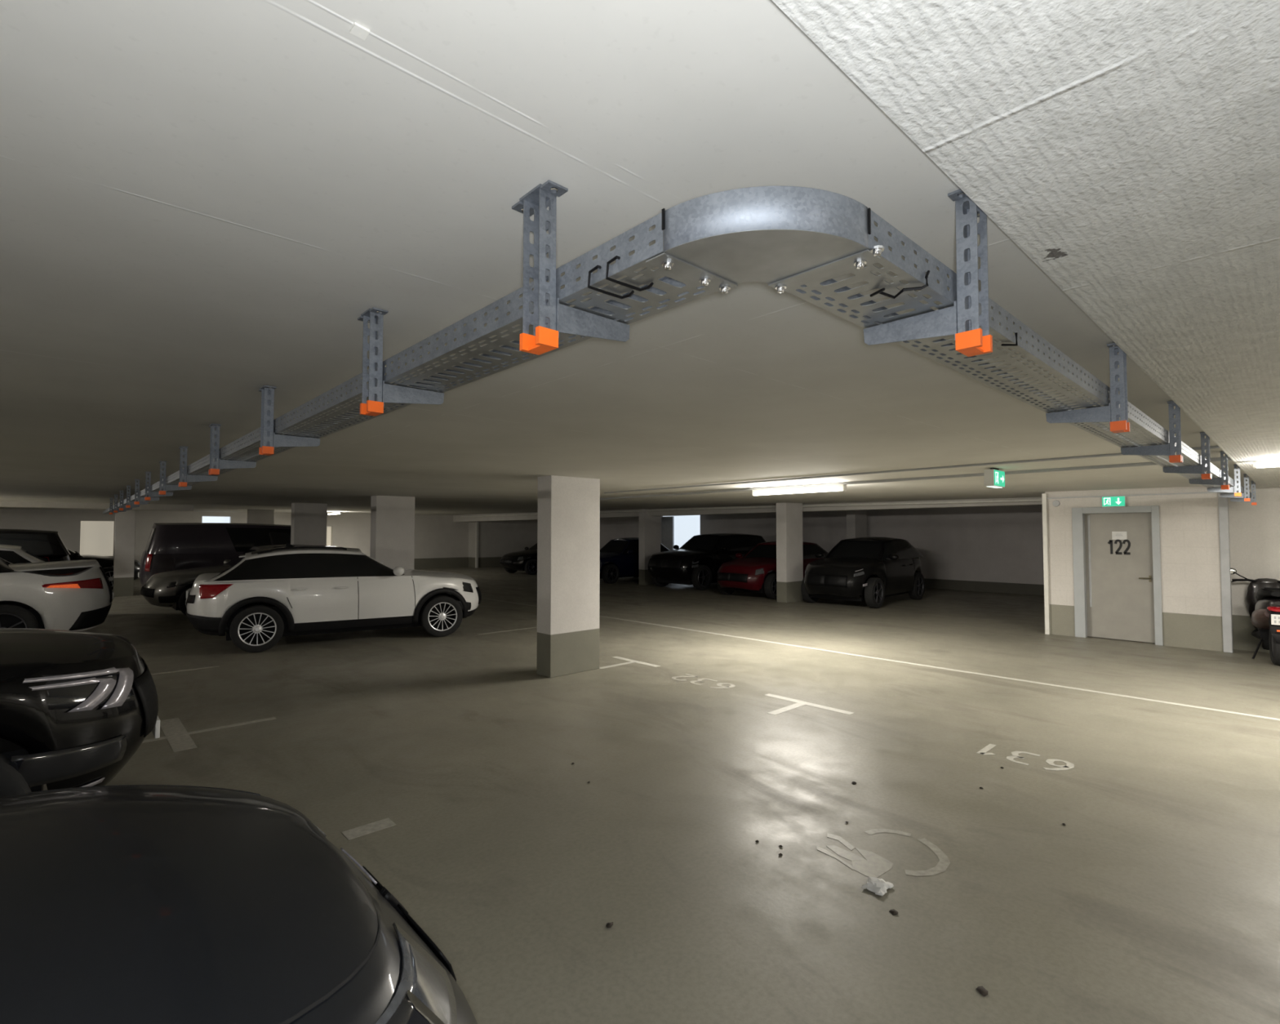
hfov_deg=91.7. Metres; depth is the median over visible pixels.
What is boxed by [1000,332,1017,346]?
cable tie
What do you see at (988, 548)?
wall
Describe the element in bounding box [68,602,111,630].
diffuser
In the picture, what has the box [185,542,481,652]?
car
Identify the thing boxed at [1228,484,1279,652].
wall
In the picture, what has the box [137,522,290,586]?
van
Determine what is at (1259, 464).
diffuser
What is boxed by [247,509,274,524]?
pillar
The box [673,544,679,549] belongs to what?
mirror
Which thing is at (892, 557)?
mirror
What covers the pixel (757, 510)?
beam
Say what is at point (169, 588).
car
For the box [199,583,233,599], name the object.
tail lamp
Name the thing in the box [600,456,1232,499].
rail
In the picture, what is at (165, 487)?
hanger
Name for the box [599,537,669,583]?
car
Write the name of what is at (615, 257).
cable tie
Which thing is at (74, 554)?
mirror
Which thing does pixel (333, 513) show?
lamp
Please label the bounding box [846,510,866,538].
pillar
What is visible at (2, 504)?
beam
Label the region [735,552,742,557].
mirror
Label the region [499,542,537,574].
grey saloon
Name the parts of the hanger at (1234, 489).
stem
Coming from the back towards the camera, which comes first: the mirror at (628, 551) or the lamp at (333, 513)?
the lamp at (333, 513)
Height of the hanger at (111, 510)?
0.318 m
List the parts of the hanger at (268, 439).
stem, plate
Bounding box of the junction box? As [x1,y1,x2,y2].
[1052,500,1059,506]
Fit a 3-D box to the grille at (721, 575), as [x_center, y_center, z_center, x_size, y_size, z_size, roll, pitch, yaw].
[2.199,1.708,16.355,0.092,0.233,0.507,1,-2,-32]
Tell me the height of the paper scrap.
0.025 m
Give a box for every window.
[80,520,114,555]
[202,515,230,522]
[326,526,331,545]
[662,515,700,550]
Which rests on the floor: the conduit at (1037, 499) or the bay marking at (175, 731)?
the bay marking at (175, 731)
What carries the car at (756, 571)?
on the floor
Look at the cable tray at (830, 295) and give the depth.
1.58 m
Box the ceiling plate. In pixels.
[349,22,369,40]
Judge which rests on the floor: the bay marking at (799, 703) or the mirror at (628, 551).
the bay marking at (799, 703)
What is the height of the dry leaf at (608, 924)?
0.011 m
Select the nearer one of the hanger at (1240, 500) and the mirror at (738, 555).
the hanger at (1240, 500)
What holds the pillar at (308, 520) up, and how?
on the floor
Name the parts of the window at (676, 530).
frame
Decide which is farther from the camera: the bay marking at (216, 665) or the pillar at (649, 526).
the pillar at (649, 526)
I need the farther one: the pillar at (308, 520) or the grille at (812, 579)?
the pillar at (308, 520)
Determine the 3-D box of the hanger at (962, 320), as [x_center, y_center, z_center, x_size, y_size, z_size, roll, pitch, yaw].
[0.618,-0.487,1.357,0.136,0.318,0.252,2,-3,-43]
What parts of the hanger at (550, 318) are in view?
stem, plate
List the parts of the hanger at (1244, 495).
stem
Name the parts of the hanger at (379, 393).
stem, plate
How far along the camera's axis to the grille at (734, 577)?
15.96 m
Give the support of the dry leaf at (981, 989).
on the floor
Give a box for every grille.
[133,661,158,737]
[141,586,155,597]
[362,866,408,922]
[397,903,456,981]
[475,585,481,604]
[503,559,513,564]
[648,558,663,568]
[661,558,681,569]
[717,572,730,580]
[729,573,747,582]
[806,573,825,585]
[824,573,848,587]
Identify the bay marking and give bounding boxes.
[142,716,275,751]
[151,665,219,674]
[341,817,395,839]
[477,626,537,634]
[599,656,660,668]
[764,693,853,715]
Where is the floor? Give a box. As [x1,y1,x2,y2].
[43,566,1279,1023]
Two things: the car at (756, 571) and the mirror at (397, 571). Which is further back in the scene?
the car at (756, 571)
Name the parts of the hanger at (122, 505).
stem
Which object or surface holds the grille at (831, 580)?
attached to the charcoal crossover
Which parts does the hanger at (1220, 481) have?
stem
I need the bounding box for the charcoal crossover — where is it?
[800,536,924,608]
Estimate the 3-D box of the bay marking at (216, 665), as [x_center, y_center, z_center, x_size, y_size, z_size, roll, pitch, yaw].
[-5.878,1.961,7.467,1.211,0.002,0.780,1,-2,-16]
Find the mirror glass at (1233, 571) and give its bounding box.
[1230,568,1235,573]
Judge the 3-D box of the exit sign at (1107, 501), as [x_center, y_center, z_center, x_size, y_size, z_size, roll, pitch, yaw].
[7.554,-0.167,9.900,0.052,0.165,0.300,2,-3,-43]
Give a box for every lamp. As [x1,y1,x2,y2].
[41,577,103,588]
[144,553,152,571]
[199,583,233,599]
[327,511,342,515]
[751,484,846,495]
[1253,458,1279,468]
[1266,606,1279,612]
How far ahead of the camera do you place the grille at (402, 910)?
1.61 m
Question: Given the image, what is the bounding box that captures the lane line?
[481,597,1279,719]
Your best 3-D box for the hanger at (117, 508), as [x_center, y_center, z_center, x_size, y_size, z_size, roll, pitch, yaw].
[-9.233,-0.147,11.092,0.252,0.318,0.136,2,-3,-43]
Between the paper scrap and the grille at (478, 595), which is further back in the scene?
the grille at (478, 595)
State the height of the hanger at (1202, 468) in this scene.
0.318 m
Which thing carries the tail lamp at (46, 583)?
attached to the car at (77, 595)
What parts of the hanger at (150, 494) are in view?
stem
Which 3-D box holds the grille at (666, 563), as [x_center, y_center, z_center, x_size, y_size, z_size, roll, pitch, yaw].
[0.929,1.558,18.542,0.693,0.298,0.135,-2,-3,40]
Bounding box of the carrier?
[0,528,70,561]
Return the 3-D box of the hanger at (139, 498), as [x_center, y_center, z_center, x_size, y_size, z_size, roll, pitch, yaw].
[-6.368,-0.254,8.022,0.252,0.318,0.136,2,-3,-43]
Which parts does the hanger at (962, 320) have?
plate, stem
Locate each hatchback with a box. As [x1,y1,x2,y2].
[0,543,49,563]
[66,547,140,589]
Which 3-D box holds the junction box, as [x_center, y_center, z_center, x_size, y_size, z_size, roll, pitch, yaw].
[7.031,-0.144,10.492,0.020,0.110,0.110,2,-3,-43]
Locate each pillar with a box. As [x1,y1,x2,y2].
[112,509,135,596]
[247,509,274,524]
[290,502,327,545]
[369,495,414,568]
[536,475,599,677]
[639,508,660,584]
[776,502,803,602]
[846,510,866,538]
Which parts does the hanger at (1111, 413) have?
plate, stem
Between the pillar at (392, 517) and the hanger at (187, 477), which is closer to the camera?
the hanger at (187, 477)
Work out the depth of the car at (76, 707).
3.23 m
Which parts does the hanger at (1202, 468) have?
stem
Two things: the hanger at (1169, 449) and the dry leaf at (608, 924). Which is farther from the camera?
the hanger at (1169, 449)
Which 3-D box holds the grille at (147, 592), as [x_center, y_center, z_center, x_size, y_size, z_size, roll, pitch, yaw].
[-9.806,1.594,12.332,0.531,0.196,0.084,-1,-2,31]
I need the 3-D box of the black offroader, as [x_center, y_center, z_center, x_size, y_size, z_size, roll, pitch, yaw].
[2.334,1.550,20.321,4.611,1.720,2.274,2,-3,-43]
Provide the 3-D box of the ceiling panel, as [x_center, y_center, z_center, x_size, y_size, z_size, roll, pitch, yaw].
[3.449,-0.713,-1.255,21.300,0.049,7.424,2,-3,-43]
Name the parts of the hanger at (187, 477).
stem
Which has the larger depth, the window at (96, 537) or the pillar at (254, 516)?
the window at (96, 537)
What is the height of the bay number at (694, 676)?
0.001 m
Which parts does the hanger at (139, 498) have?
stem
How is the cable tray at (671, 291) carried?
hanging from the hanger at (139, 498)
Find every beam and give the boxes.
[0,501,193,511]
[453,497,1042,521]
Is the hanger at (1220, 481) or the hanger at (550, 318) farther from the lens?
the hanger at (1220, 481)
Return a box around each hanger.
[109,497,126,514]
[113,494,132,512]
[119,490,139,510]
[125,485,148,507]
[133,479,159,504]
[144,471,173,500]
[158,460,191,494]
[178,445,217,486]
[208,423,256,475]
[258,385,319,455]
[357,306,444,416]
[511,179,630,355]
[863,188,992,356]
[1045,342,1129,432]
[1120,400,1182,462]
[1162,431,1211,479]
[1188,451,1229,489]
[1206,464,1241,496]
[1220,473,1250,501]
[1230,480,1257,505]
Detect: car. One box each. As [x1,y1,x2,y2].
[0,557,114,631]
[0,627,159,796]
[0,784,477,1023]
[140,543,312,614]
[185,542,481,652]
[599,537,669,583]
[716,541,827,599]
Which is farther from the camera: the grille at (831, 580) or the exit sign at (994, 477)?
the grille at (831, 580)
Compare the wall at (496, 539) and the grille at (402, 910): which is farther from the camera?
the wall at (496, 539)
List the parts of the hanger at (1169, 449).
stem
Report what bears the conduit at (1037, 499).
attached to the ceiling
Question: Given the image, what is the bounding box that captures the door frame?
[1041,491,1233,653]
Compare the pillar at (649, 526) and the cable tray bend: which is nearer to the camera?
the cable tray bend
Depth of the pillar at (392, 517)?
11.97 m
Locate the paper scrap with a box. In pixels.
[861,876,893,895]
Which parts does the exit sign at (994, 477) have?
sign panel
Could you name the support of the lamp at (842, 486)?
attached to the rail
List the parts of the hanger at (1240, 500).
stem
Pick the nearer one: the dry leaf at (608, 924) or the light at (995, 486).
the dry leaf at (608, 924)
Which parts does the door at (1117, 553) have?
handle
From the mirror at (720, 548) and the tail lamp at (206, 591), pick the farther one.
the mirror at (720, 548)
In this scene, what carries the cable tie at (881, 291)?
on the cable tray at (830, 295)
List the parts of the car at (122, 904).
badge panel, badge panel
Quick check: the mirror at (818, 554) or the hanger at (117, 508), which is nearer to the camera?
the hanger at (117, 508)
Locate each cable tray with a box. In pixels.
[102,212,737,514]
[768,209,1254,498]
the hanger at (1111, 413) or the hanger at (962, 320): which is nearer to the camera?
the hanger at (962, 320)
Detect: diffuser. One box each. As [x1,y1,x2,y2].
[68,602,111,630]
[753,487,842,495]
[1256,462,1279,467]
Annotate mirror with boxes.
[72,552,79,557]
[393,565,404,575]
[626,549,632,553]
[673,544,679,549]
[718,546,727,550]
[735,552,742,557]
[814,551,825,557]
[886,553,899,559]
[1232,568,1247,578]
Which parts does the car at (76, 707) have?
bumper trim, number plate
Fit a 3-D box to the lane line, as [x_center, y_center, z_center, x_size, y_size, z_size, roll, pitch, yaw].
[0.534,2.097,11.370,0.070,0.002,28.000,2,-3,-43]
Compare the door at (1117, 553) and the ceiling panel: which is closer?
the ceiling panel
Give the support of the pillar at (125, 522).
on the floor
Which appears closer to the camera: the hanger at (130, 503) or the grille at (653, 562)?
the hanger at (130, 503)
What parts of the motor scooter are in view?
footboard, panel, seat, grab rail, number plate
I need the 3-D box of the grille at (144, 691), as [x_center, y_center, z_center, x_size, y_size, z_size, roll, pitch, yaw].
[-2.987,1.124,3.771,0.103,0.351,0.567,1,-2,-33]
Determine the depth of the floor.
3.96 m
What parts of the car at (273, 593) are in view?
number plate, arch trim, door handle, roof rail, roof rail, door handle, arch trim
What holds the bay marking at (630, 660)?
on the floor
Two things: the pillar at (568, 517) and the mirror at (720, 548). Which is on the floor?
the pillar at (568, 517)
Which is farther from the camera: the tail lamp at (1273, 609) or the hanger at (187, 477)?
the tail lamp at (1273, 609)
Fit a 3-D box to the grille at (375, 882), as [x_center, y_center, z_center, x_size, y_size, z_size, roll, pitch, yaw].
[-0.752,1.213,1.835,0.057,0.259,0.271,2,-3,-43]
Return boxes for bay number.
[671,673,735,688]
[977,743,1074,770]
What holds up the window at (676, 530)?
in the wall at (988, 548)
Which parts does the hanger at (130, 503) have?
stem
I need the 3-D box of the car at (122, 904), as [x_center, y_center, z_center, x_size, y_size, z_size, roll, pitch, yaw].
[-2.326,0.957,0.191,4.613,1.500,2.184,2,-3,-43]
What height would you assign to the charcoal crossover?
1.620 m
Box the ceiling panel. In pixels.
[772,0,1279,487]
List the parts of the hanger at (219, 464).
stem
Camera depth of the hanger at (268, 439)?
2.95 m
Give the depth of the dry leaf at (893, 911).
2.78 m
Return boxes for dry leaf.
[605,921,613,927]
[888,908,897,915]
[976,986,987,995]
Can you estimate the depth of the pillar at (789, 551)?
15.48 m
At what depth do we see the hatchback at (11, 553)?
11.53 m
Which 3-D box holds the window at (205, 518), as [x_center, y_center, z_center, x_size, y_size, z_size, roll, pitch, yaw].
[-16.819,0.394,24.599,0.950,0.430,0.040,2,-3,-43]
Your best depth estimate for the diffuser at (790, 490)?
8.95 m
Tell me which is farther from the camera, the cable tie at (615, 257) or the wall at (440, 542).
the wall at (440, 542)
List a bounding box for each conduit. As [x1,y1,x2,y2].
[460,497,1042,517]
[604,445,1220,493]
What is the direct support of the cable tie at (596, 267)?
attached to the cable tray at (671, 291)
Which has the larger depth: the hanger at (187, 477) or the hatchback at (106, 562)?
the hatchback at (106, 562)
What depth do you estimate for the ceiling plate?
0.85 m
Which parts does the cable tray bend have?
joint plate, panel, joint plate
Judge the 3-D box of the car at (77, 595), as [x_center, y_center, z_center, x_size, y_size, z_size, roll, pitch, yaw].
[-10.244,1.184,8.391,4.770,1.620,2.244,2,-3,-43]
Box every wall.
[0,508,468,580]
[468,520,537,567]
[600,505,1044,595]
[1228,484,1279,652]
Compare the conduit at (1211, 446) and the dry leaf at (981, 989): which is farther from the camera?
the conduit at (1211, 446)
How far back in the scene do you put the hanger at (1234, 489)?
6.23 m
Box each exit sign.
[983,467,1004,488]
[1102,495,1125,506]
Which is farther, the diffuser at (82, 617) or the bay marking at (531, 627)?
the bay marking at (531, 627)
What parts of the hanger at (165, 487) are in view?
stem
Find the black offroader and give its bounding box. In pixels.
[648,533,765,590]
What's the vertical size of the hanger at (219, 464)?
0.318 m
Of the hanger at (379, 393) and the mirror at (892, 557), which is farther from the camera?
the mirror at (892, 557)
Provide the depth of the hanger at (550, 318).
1.28 m
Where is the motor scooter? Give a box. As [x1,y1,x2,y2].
[1230,568,1279,665]
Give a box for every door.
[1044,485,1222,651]
[1071,505,1163,645]
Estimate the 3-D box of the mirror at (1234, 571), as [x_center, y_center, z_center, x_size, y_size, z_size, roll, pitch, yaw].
[8.578,0.888,8.917,0.247,0.162,0.054,-1,-2,21]
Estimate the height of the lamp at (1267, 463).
0.085 m
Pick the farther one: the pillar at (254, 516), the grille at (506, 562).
the grille at (506, 562)
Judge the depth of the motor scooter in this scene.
8.19 m
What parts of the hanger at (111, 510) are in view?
stem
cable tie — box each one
[587,265,634,298]
[605,255,653,291]
[870,270,929,298]
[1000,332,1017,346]
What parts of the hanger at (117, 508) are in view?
stem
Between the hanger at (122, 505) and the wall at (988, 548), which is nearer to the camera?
the hanger at (122, 505)
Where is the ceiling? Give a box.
[0,0,1257,515]
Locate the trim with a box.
[475,521,478,567]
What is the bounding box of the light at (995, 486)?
[987,485,1000,488]
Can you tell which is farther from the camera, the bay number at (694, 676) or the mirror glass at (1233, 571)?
the mirror glass at (1233, 571)
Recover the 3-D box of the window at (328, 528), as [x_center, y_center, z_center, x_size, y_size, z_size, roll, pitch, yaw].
[-13.857,1.644,27.319,0.450,2.020,0.040,2,-3,-43]
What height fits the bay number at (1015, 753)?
0.001 m
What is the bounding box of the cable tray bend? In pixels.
[645,186,884,293]
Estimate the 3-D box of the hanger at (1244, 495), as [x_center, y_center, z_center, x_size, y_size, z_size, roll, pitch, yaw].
[6.970,-0.280,7.276,0.136,0.318,0.252,2,-3,-43]
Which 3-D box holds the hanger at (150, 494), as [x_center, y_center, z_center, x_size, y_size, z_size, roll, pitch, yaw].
[-5.448,-0.289,7.035,0.252,0.318,0.136,2,-3,-43]

